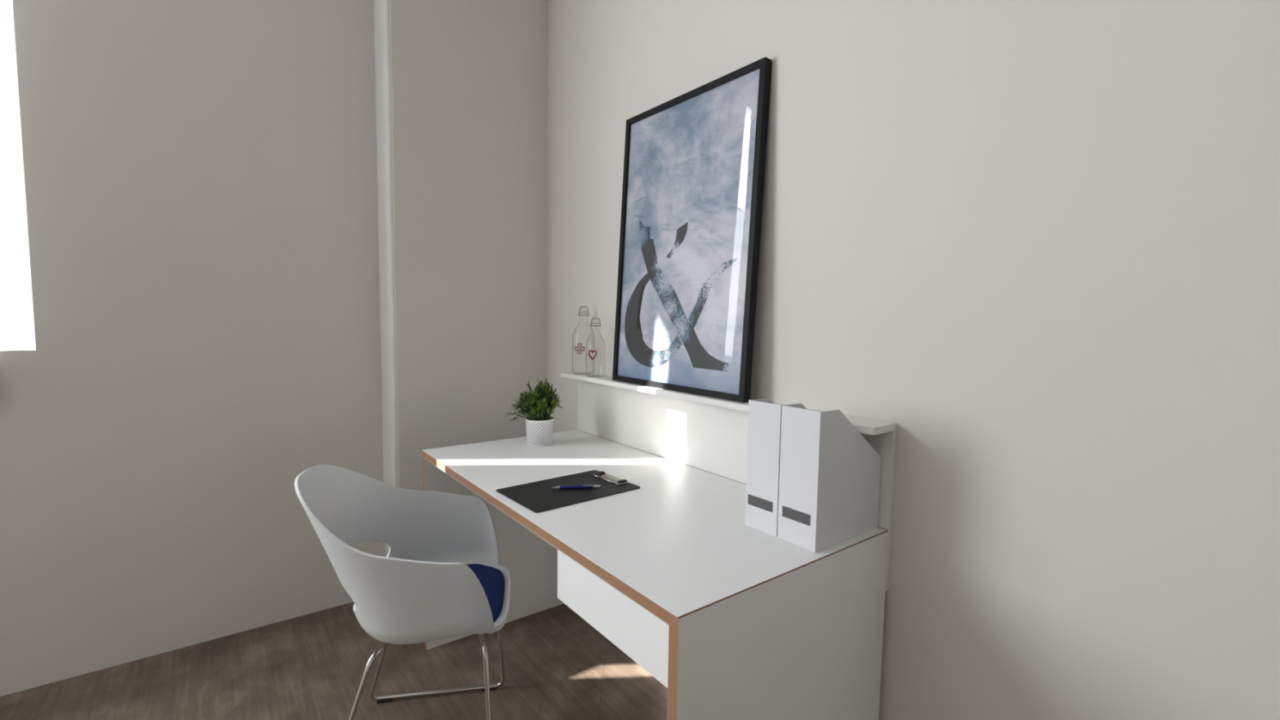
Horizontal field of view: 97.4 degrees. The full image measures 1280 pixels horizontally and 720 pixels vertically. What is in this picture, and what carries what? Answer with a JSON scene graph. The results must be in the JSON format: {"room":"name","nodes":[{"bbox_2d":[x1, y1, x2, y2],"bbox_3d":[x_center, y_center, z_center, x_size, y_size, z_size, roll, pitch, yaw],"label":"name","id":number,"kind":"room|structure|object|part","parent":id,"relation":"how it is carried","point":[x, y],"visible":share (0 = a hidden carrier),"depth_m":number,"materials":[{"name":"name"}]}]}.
{"room":"home office","nodes":[
{"label":"home office","id":0,"kind":"room"},
{"bbox_2d":[0,0,385,696],"bbox_3d":[-2.407,-0.455,1.469,3.192,3.100,0.120,-3,6,-37],"label":"wall","id":1,"kind":"structure","parent":0,"point":[201,175],"depth_m":2.01,"materials":[{"name":"paint"}]},
{"bbox_2d":[4,0,35,349],"bbox_3d":[-2.670,-0.880,1.266,1.758,1.750,0.040,-3,6,-37],"label":"window","id":2,"kind":"structure","parent":1,"relation":"in","point":[9,20],"depth_m":1.80,"materials":[{"name":"white paint"}]},
{"bbox_2d":[373,0,396,556],"bbox_3d":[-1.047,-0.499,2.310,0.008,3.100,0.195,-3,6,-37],"label":"pipe","id":3,"kind":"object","parent":1,"relation":"attached to","point":[380,7],"depth_m":2.29,"materials":[{"name":"white metal"}]},
{"bbox_2d":[0,601,667,719],"bbox_3d":[-0.685,1.298,-0.118,4.276,0.100,5.130,-3,6,-37],"label":"floor","id":4,"kind":"structure","parent":0,"point":[557,666],"depth_m":1.91,"materials":[{"name":"brown wood"}]},
{"bbox_2d":[294,464,511,719],"bbox_3d":[-0.626,0.704,1.544,0.527,0.832,0.545,0,4,-11],"label":"armchair","id":5,"kind":"object","parent":4,"relation":"on","point":[442,575],"visible":1,"depth_m":1.50,"materials":[{"name":"white plastic"}]},
{"bbox_3d":[-0.567,0.913,1.390,0.421,0.428,0.183,0,5,-11],"label":"sled leg","id":6,"kind":"part","parent":5,"relation":"part of","materials":[{"name":"silver metal"}]},
{"bbox_3d":[-0.637,0.885,1.740,0.421,0.428,0.183,0,5,-11],"label":"sled leg","id":7,"kind":"part","parent":5,"relation":"part of","materials":[{"name":"silver metal"}]},
{"bbox_2d":[422,371,897,719],"bbox_3d":[-0.101,0.612,1.713,0.676,1.005,1.413,-3,6,-37],"label":"desk","id":8,"kind":"object","parent":4,"relation":"on","point":[737,620],"visible":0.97,"depth_m":1.27,"materials":[{"name":"white laminate"}]},
{"bbox_3d":[-0.531,0.691,2.268,0.660,0.750,0.024,-3,6,-37],"label":"panel","id":9,"kind":"part","parent":8,"relation":"part of","materials":[{"name":"white laminate"}]},
{"bbox_2d":[503,377,562,446],"bbox_3d":[-0.393,0.192,2.165,0.206,0.263,0.188,-3,6,-44],"label":"potted plant","id":10,"kind":"object","parent":8,"relation":"on","point":[540,428],"visible":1,"depth_m":2.13,"materials":[{"name":"green plant"}]},
{"bbox_3d":[-0.386,0.274,2.166,0.109,0.100,0.109,-3,6,-37],"label":"pot","id":11,"kind":"part","parent":10,"relation":"part of","materials":[{"name":"white ceramic"}]},
{"bbox_2d":[496,470,639,512],"bbox_3d":[-0.202,0.364,1.607,0.345,0.012,0.230,-3,6,-40],"label":"clipboard","id":12,"kind":"object","parent":8,"relation":"on","point":[539,496],"visible":1,"depth_m":1.58,"materials":[{"name":"black plastic"}]},
{"bbox_2d":[551,484,600,489],"bbox_3d":[-0.182,0.362,1.601,0.139,0.011,0.011,0,4,-9],"label":"pen","id":13,"kind":"object","parent":12,"relation":"on","point":[571,486],"visible":1,"depth_m":1.60,"materials":[{"name":"blue plastic"}]},
{"bbox_3d":[-0.090,0.357,1.701,0.039,0.008,0.134,-3,6,-40],"label":"wire lever","id":14,"kind":"part","parent":12,"relation":"part of","materials":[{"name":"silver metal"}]},
{"bbox_2d":[572,306,594,374],"bbox_3d":[-0.234,-0.082,2.319,0.092,0.278,0.091,-3,6,-37],"label":"bottle","id":15,"kind":"object","parent":8,"relation":"on","point":[580,306],"visible":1,"depth_m":2.30,"materials":[{"name":"clear glass"}]},
{"bbox_2d":[586,317,601,377],"bbox_3d":[-0.177,-0.051,2.225,0.076,0.231,0.075,-3,6,-37],"label":"bottle","id":16,"kind":"object","parent":8,"relation":"on","point":[593,351],"visible":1,"depth_m":2.20,"materials":[{"name":"clear glass"}]},
{"bbox_3d":[-0.062,0.494,1.116,0.016,0.112,0.386,-3,6,-37],"label":"drawer","id":17,"kind":"part","parent":8,"relation":"part of","materials":[{"name":"white laminate"}]},
{"bbox_2d":[612,57,772,402],"bbox_3d":[0.132,-0.382,1.844,0.078,0.962,0.655,-3,6,-37],"label":"framed poster","id":18,"kind":"object","parent":8,"relation":"on","point":[695,161],"visible":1,"depth_m":1.78,"materials":[{"name":"paper"}]},
{"bbox_2d":[560,371,893,435],"bbox_3d":[0.128,0.109,1.845,0.086,0.017,1.413,-3,6,-37],"label":"shelf","id":19,"kind":"object","parent":8,"relation":"attached to","point":[864,425],"depth_m":1.70,"materials":[{"name":"white paint"}]},
{"bbox_2d":[745,398,798,537],"bbox_3d":[0.383,0.244,1.380,0.251,0.303,0.094,-3,6,-37],"label":"magazine file","id":20,"kind":"object","parent":8,"relation":"on","point":[764,420],"visible":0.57,"depth_m":1.30,"materials":[{"name":"white cardboard"}]},
{"bbox_3d":[0.281,0.334,1.313,0.001,0.024,0.074,-3,6,-37],"label":"label plate","id":21,"kind":"part","parent":20,"relation":"part of","materials":[{"name":"grey"}]},
{"bbox_3d":[0.313,0.788,1.169,0.660,0.750,0.024,-3,6,-37],"label":"panel","id":22,"kind":"part","parent":8,"relation":"part of","materials":[{"name":"white laminate"}]},
{"bbox_2d":[777,403,881,552],"bbox_3d":[0.444,0.252,1.301,0.251,0.303,0.100,-3,6,-37],"label":"magazine file","id":23,"kind":"object","parent":8,"relation":"on","point":[830,474],"visible":1,"depth_m":1.23,"materials":[{"name":"white cardboard"}]},
{"bbox_3d":[0.342,0.341,1.233,0.001,0.024,0.074,-3,6,-37],"label":"label plate","id":24,"kind":"part","parent":23,"relation":"part of","materials":[{"name":"grey"}]},
{"bbox_2d":[387,0,547,490],"bbox_3d":[-0.806,-0.515,2.565,0.684,3.100,0.324,-3,6,-37],"label":"wall","id":25,"kind":"structure","parent":0,"point":[468,78],"depth_m":2.40,"materials":[{"name":"paint"}]},
{"bbox_2d":[546,0,1279,719],"bbox_3d":[0.957,-0.367,0.997,0.200,3.100,5.130,-3,6,-37],"label":"wall","id":26,"kind":"structure","parent":0,"point":[1037,242],"depth_m":1.12,"materials":[{"name":"paint"}]}
]}

